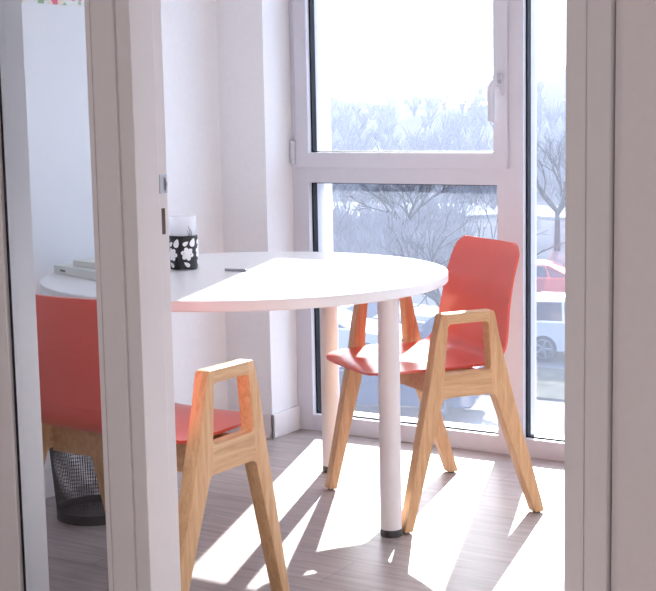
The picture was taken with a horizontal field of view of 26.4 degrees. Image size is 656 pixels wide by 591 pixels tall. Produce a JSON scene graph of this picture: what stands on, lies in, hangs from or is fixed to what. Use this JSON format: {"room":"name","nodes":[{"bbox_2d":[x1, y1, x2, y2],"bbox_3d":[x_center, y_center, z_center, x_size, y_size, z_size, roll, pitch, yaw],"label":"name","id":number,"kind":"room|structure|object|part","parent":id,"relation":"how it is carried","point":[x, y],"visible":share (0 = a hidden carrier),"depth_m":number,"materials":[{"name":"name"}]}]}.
{"room":"office corridor","nodes":[
{"label":"office corridor","id":0,"kind":"room"},
{"bbox_2d":[21,0,227,469],"bbox_3d":[-0.880,-0.631,4.640,0.120,2.550,2.540,4,9,31],"label":"wall","id":1,"kind":"structure","parent":0,"point":[54,36],"depth_m":4.99,"materials":[{"name":"white paint"}]},
{"bbox_2d":[21,0,83,5],"bbox_3d":[-0.881,-1.140,4.465,0.002,0.415,0.340,4,9,31],"label":"poster","id":2,"kind":"object","parent":1,"relation":"attached to","point":[57,2],"visible":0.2,"depth_m":4.51,"materials":[{"name":"paper"}]},
{"bbox_2d":[44,431,228,498],"bbox_3d":[-0.926,0.618,4.568,0.012,0.095,2.058,4,9,31],"label":"baseboard","id":3,"kind":"structure","parent":1,"relation":"attached to","point":[48,477],"depth_m":4.64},
{"bbox_2d":[216,0,332,413],"bbox_3d":[-0.200,-0.752,5.428,0.205,2.550,0.470,4,9,31],"label":"wall","id":4,"kind":"structure","parent":0,"point":[253,36],"depth_m":5.28,"materials":[{"name":"white paint"}]},
{"bbox_2d":[227,405,299,438],"bbox_3d":[-0.251,0.483,5.463,0.217,0.095,0.192,4,9,31],"label":"baseboard","id":5,"kind":"structure","parent":4,"relation":"attached to","point":[281,423],"depth_m":5.38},
{"bbox_2d":[45,429,563,590],"bbox_3d":[-0.944,0.971,2.782,7.600,0.120,5.860,4,9,31],"label":"floor","id":6,"kind":"structure","parent":0,"point":[475,529],"depth_m":4.16,"materials":[{"name":"grey wood"}]},
{"bbox_2d":[49,447,105,525],"bbox_3d":[-0.728,0.543,4.370,0.292,0.290,0.292,4,9,31],"label":"waste bin","id":7,"kind":"object","parent":6,"relation":"on","point":[87,509],"visible":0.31,"depth_m":4.29,"materials":[{"name":"black metal"}]},
{"bbox_2d":[35,294,289,590],"bbox_3d":[-0.466,0.380,3.540,0.577,0.827,0.530,4,9,34],"label":"armchair","id":8,"kind":"object","parent":6,"relation":"on","point":[67,327],"visible":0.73,"depth_m":3.38,"materials":[{"name":"brown wood"}]},
{"bbox_3d":[-0.780,0.472,3.566,0.040,0.642,0.199,4,9,34],"label":"leg","id":9,"kind":"part","parent":8,"relation":"part of","materials":[{"name":"brown wood"}]},
{"bbox_3d":[-0.686,0.309,3.687,0.040,0.190,0.175,4,9,34],"label":"rail","id":10,"kind":"part","parent":8,"relation":"part of","materials":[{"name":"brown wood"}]},
{"bbox_3d":[-0.591,0.137,3.328,0.438,0.283,0.089,4,9,34],"label":"backrest","id":11,"kind":"part","parent":8,"relation":"part of","materials":[{"name":"red plastic"}]},
{"bbox_3d":[-0.607,0.434,3.820,0.040,0.642,0.153,4,9,34],"label":"leg","id":12,"kind":"part","parent":8,"relation":"part of","materials":[{"name":"brown wood"}]},
{"bbox_3d":[-0.497,0.379,3.495,0.509,0.074,0.026,4,9,34],"label":"cross rail","id":13,"kind":"part","parent":8,"relation":"part of","materials":[{"name":"brown wood"}]},
{"bbox_3d":[-0.447,0.291,3.559,0.449,0.092,0.456,4,9,34],"label":"seat","id":14,"kind":"part","parent":8,"relation":"part of","materials":[{"name":"red plastic"}]},
{"bbox_3d":[-0.335,0.504,3.267,0.040,0.642,0.199,4,9,34],"label":"leg","id":15,"kind":"part","parent":8,"relation":"part of","materials":[{"name":"brown wood"}]},
{"bbox_3d":[-0.434,0.366,3.587,0.509,0.074,0.026,4,9,34],"label":"cross rail","id":16,"kind":"part","parent":8,"relation":"part of","materials":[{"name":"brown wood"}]},
{"bbox_3d":[-0.246,0.206,3.367,0.040,0.082,0.146,4,9,34],"label":"armrest","id":17,"kind":"part","parent":8,"relation":"part of","materials":[{"name":"brown wood"}]},
{"bbox_3d":[-0.242,0.341,3.388,0.040,0.190,0.174,4,9,34],"label":"rail","id":18,"kind":"part","parent":8,"relation":"part of","materials":[{"name":"brown wood"}]},
{"bbox_3d":[-0.162,0.467,3.521,0.040,0.642,0.153,4,9,34],"label":"leg","id":19,"kind":"part","parent":8,"relation":"part of","materials":[{"name":"brown wood"}]},
{"bbox_2d":[39,251,447,537],"bbox_3d":[-0.248,0.301,4.374,1.248,0.750,1.248,4,9,31],"label":"round table","id":20,"kind":"object","parent":6,"relation":"on","point":[285,280],"visible":0.56,"depth_m":4.08,"materials":[{"name":"white laminate"}]},
{"bbox_2d":[54,263,95,280],"bbox_3d":[-0.689,-0.079,4.353,0.210,0.026,0.300,-7,10,-37],"label":"booklet","id":21,"kind":"object","parent":20,"relation":"on","point":[64,269],"visible":0.4,"depth_m":4.30,"materials":[{"name":"white paper"}]},
{"bbox_2d":[73,258,94,268],"bbox_3d":[-0.651,-0.100,4.337,0.170,0.018,0.240,-9,11,-44],"label":"booklet","id":22,"kind":"object","parent":21,"relation":"on","point":[88,263],"visible":0.29,"depth_m":4.33,"materials":[{"name":"white paper"}]},
{"bbox_2d":[169,215,197,270],"bbox_3d":[-0.458,-0.167,4.441,0.092,0.168,0.092,4,9,31],"label":"tumbler","id":23,"kind":"object","parent":20,"relation":"on","point":[183,237],"visible":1,"depth_m":4.41,"materials":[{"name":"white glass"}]},
{"bbox_2d":[170,238,197,267],"bbox_3d":[-0.458,-0.140,4.445,0.092,0.097,0.092,4,9,31],"label":"print","id":24,"kind":"object","parent":23,"relation":"attached to","point":[183,251],"depth_m":4.41},
{"bbox_2d":[225,268,248,271],"bbox_3d":[-0.283,-0.079,4.360,0.085,0.008,0.008,3,9,26],"label":"pen","id":25,"kind":"object","parent":20,"relation":"on","point":[226,269],"visible":1,"depth_m":4.36,"materials":[{"name":"metal"}]},
{"bbox_3d":[0.006,0.241,4.809,0.063,0.698,0.063,4,9,31],"label":"leg","id":26,"kind":"part","parent":20,"relation":"part of","materials":[{"name":"white metal"}]},
{"bbox_3d":[0.179,0.338,4.074,0.063,0.698,0.063,4,9,31],"label":"leg","id":27,"kind":"part","parent":20,"relation":"part of","materials":[{"name":"white metal"}]},
{"bbox_2d":[325,235,543,533],"bbox_3d":[0.301,0.246,4.416,0.530,0.827,0.577,-5,9,-24],"label":"armchair","id":28,"kind":"object","parent":6,"relation":"on","point":[470,329],"visible":0.95,"depth_m":4.32,"materials":[{"name":"brown wood"}]},
{"bbox_3d":[0.060,0.313,4.612,0.153,0.642,0.040,-5,9,-24],"label":"leg","id":29,"kind":"part","parent":28,"relation":"part of","materials":[{"name":"brown wood"}]},
{"bbox_3d":[0.183,0.161,4.649,0.175,0.190,0.040,-5,9,-24],"label":"rail","id":30,"kind":"part","parent":28,"relation":"part of","materials":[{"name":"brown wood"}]},
{"bbox_3d":[0.184,0.026,4.632,0.146,0.082,0.040,-5,9,-24],"label":"armrest","id":31,"kind":"part","parent":28,"relation":"part of","materials":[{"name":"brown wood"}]},
{"bbox_3d":[0.265,0.164,4.390,0.456,0.092,0.449,-5,9,-24],"label":"seat","id":32,"kind":"part","parent":28,"relation":"part of","materials":[{"name":"red plastic"}]},
{"bbox_3d":[0.248,0.243,4.392,0.026,0.074,0.509,-5,9,-24],"label":"cross rail","id":33,"kind":"part","parent":28,"relation":"part of","materials":[{"name":"brown wood"}]},
{"bbox_3d":[0.283,0.375,4.127,0.153,0.642,0.040,-5,9,-24],"label":"leg","id":34,"kind":"part","parent":28,"relation":"part of","materials":[{"name":"brown wood"}]},
{"bbox_3d":[0.342,0.291,4.738,0.199,0.642,0.040,-5,9,-24],"label":"leg","id":35,"kind":"part","parent":28,"relation":"part of","materials":[{"name":"brown wood"}]},
{"bbox_3d":[0.350,0.234,4.437,0.026,0.074,0.509,-5,9,-24],"label":"cross rail","id":36,"kind":"part","parent":28,"relation":"part of","materials":[{"name":"brown wood"}]},
{"bbox_3d":[0.406,0.087,4.147,0.146,0.082,0.040,-5,9,-24],"label":"armrest","id":37,"kind":"part","parent":28,"relation":"part of","materials":[{"name":"brown wood"}]},
{"bbox_3d":[0.405,0.223,4.164,0.175,0.190,0.040,-5,9,-24],"label":"rail","id":38,"kind":"part","parent":28,"relation":"part of","materials":[{"name":"brown wood"}]},
{"bbox_3d":[0.491,-0.039,4.467,0.089,0.283,0.438,-5,9,-24],"label":"backrest","id":39,"kind":"part","parent":28,"relation":"part of","materials":[{"name":"red plastic"}]},
{"bbox_3d":[0.564,0.353,4.253,0.199,0.642,0.040,-5,9,-24],"label":"leg","id":40,"kind":"part","parent":28,"relation":"part of","materials":[{"name":"brown wood"}]},
{"bbox_2d":[611,0,655,590],"bbox_3d":[0.847,-0.310,2.045,3.920,2.550,0.108,4,9,31],"label":"wall","id":41,"kind":"structure","parent":0,"point":[633,534],"depth_m":2.25,"materials":[{"name":"paint"}]},
{"bbox_2d":[0,0,615,590],"bbox_3d":[-0.119,-0.179,2.657,1.411,2.160,0.124,4,9,31],"label":"door frame","id":42,"kind":"structure","parent":41,"relation":"in","point":[124,54],"depth_m":2.79,"materials":[{"name":"white wood"}]},
{"bbox_3d":[-0.585,-0.206,2.922,0.338,2.160,0.086,4,9,31],"label":"sidelight frame","id":43,"kind":"part","parent":42,"relation":"part of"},
{"bbox_3d":[-0.332,-0.226,2.832,0.007,0.038,0.024,4,9,31],"label":"strike plate","id":44,"kind":"part","parent":42,"relation":"part of","materials":[{"name":"metal"}]},
{"bbox_3d":[1.781,-0.639,4.322,4.335,2.550,0.290,4,9,31],"label":"wall window","id":45,"kind":"structure","parent":0,"visible":0},
{"bbox_2d":[289,0,563,460],"bbox_3d":[1.124,-0.598,4.596,2.935,2.420,0.186,4,9,31],"label":"window","id":46,"kind":"structure","parent":45,"relation":"attached to","point":[511,166],"depth_m":5.03,"materials":[{"name":"white plastic"}]},
{"bbox_3d":[0.260,-1.146,5.052,0.877,1.366,0.084,4,9,31],"label":"sash","id":47,"kind":"part","parent":46,"relation":"part of","materials":[{"name":"white plastic"}]},
{"bbox_3d":[0.577,-0.683,4.843,0.042,0.162,0.052,4,9,31],"label":"handle","id":48,"kind":"part","parent":46,"relation":"part of","materials":[{"name":"white plastic"}]},
{"label":"outside","id":49,"kind":"structure","parent":0,"visible":0},
{"bbox_2d":[354,352,564,434],"bbox_3d":[-15.792,-2.466,69.933,420.000,0.300,90.000,4,9,31],"label":"ground","id":50,"kind":"structure","parent":49,"point":[549,414],"depth_m":29.84,"materials":[{"name":"white snow"}]},
{"bbox_2d":[338,306,401,348],"bbox_3d":[-0.034,0.980,35.987,4.316,1.450,1.969,1,8,17],"label":"car","id":51,"kind":"object","parent":50,"relation":"on","point":[344,315],"visible":0.05,"depth_m":34.98,"materials":[{"name":"white paint"}]},
{"bbox_3d":[-0.572,0.508,36.082,2.930,0.400,1.674,1,8,17],"label":"cabin glass","id":52,"kind":"part","parent":51,"relation":"part of","materials":[{"name":"white glass"}]},
{"bbox_2d":[342,301,399,318],"bbox_3d":[1.107,0.194,41.586,1.969,1.450,4.516,6,10,41],"label":"car","id":53,"kind":"object","parent":50,"relation":"on","point":[372,307],"visible":0.12,"depth_m":40.39,"materials":[{"name":"silver metal"}]},
{"bbox_2d":[339,184,462,230],"bbox_3d":[2.997,-3.948,61.777,4.976,4.326,5.226,-9,11,-43],"label":"bare tree","id":54,"kind":"object","parent":50,"relation":"on","point":[385,189],"visible":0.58,"depth_m":61.71,"materials":[{"name":"grey plant"}]},
{"bbox_2d":[373,286,442,339],"bbox_3d":[3.348,0.359,39.508,1.969,1.600,4.516,6,10,41],"label":"car","id":55,"kind":"object","parent":50,"relation":"on","point":[425,322],"visible":0.05,"depth_m":37.93,"materials":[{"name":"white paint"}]},
{"bbox_2d":[417,321,424,326],"bbox_3d":[2.545,0.755,37.535,0.300,0.140,0.390,6,10,41],"label":"lamp","id":56,"kind":"object","parent":55,"relation":"attached to","point":[420,323],"depth_m":37.35,"materials":[{"name":"silver metal"}]},
{"bbox_3d":[3.705,-0.164,39.854,1.674,0.550,3.130,6,10,41],"label":"cabin glass","id":57,"kind":"part","parent":55,"relation":"part of","materials":[{"name":"grey glass"}]},
{"bbox_2d":[339,339,482,418],"bbox_3d":[1.233,1.743,30.221,4.316,1.450,1.969,1,8,17],"label":"car","id":58,"kind":"object","parent":50,"relation":"on","point":[368,394],"visible":0.15,"depth_m":29.22,"materials":[{"name":"blue paint"}]},
{"bbox_2d":[367,187,564,316],"bbox_3d":[2.752,-0.221,32.871,5.550,4.766,4.230,-8,10,-40],"label":"bare tree","id":59,"kind":"object","parent":50,"relation":"on","point":[435,295],"visible":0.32,"depth_m":33.08,"materials":[{"name":"grey plant"}]},
{"bbox_2d":[536,292,564,361],"bbox_3d":[6.984,0.817,35.642,4.416,1.600,1.969,2,8,20],"label":"car","id":60,"kind":"object","parent":50,"relation":"on","point":[550,306],"visible":0.38,"depth_m":35.25,"materials":[{"name":"white paint"}]},
{"bbox_3d":[6.454,0.341,35.764,3.030,0.550,1.674,2,8,20],"label":"cabin glass","id":61,"kind":"part","parent":60,"relation":"part of","materials":[{"name":"grey glass"}]},
{"bbox_2d":[536,259,564,291],"bbox_3d":[7.038,-0.374,44.919,4.316,1.450,1.969,1,8,12],"label":"car","id":62,"kind":"object","parent":50,"relation":"on","point":[550,276],"visible":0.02,"depth_m":44.07,"materials":[{"name":"red paint"}]},
{"bbox_3d":[6.487,-0.840,44.968,2.930,0.400,1.674,1,8,12],"label":"cabin glass","id":63,"kind":"part","parent":62,"relation":"part of","materials":[{"name":"grey glass"}]},
{"bbox_2d":[537,129,565,250],"bbox_3d":[9.525,-4.783,60.665,8.046,6.033,4.851,6,10,40],"label":"bare tree","id":64,"kind":"object","parent":50,"relation":"on","point":[545,197],"visible":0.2,"depth_m":61.07,"materials":[{"name":"grey plant"}]},
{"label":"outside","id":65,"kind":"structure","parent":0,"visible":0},
{"bbox_2d":[483,367,564,401],"bbox_3d":[13.084,2.501,28.174,22.918,0.050,3.337,3,9,29],"label":"verge","id":66,"kind":"structure","parent":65,"point":[550,382],"depth_m":32.36,"materials":[{"name":"white snow"}]},
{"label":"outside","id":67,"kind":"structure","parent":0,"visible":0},
{"bbox_2d":[330,66,565,266],"bbox_3d":[45.376,-27.909,209.098,521.644,23.559,361.000,4,9,31],"label":"snowy ground","id":68,"kind":"structure","parent":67,"point":[555,84],"depth_m":182.86,"materials":[{"name":"white snow"}]},
{"bbox_2d":[384,87,440,109],"bbox_3d":[17.772,-41.196,293.652,11.700,4.800,7.700,-1,8,4],"label":"house","id":69,"kind":"structure","parent":68,"relation":"on","point":[395,95],"depth_m":290.57,"materials":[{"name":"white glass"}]},
{"bbox_2d":[331,70,565,268],"bbox_3d":[-1.192,-20.139,151.687,116.335,12.287,181.520,4,9,31],"label":"woodland","id":70,"kind":"object","parent":68,"relation":"on","point":[350,235],"visible":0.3,"depth_m":88.08,"materials":[{"name":"grey plant"}]},
{"bbox_2d":[472,76,492,101],"bbox_3d":[34.393,-41.109,278.605,10.700,5.000,7.700,1,8,12],"label":"house","id":71,"kind":"structure","parent":68,"relation":"on","point":[480,84],"depth_m":276.18,"materials":[{"name":"grey tile"}]},
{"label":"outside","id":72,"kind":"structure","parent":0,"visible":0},
{"bbox_2d":[332,202,564,219],"bbox_3d":[2.664,-4.553,80.708,160.000,0.220,20.000,4,9,31],"label":"road","id":73,"kind":"structure","parent":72,"point":[543,211],"depth_m":81.74,"materials":[{"name":"white snow"}]}
]}

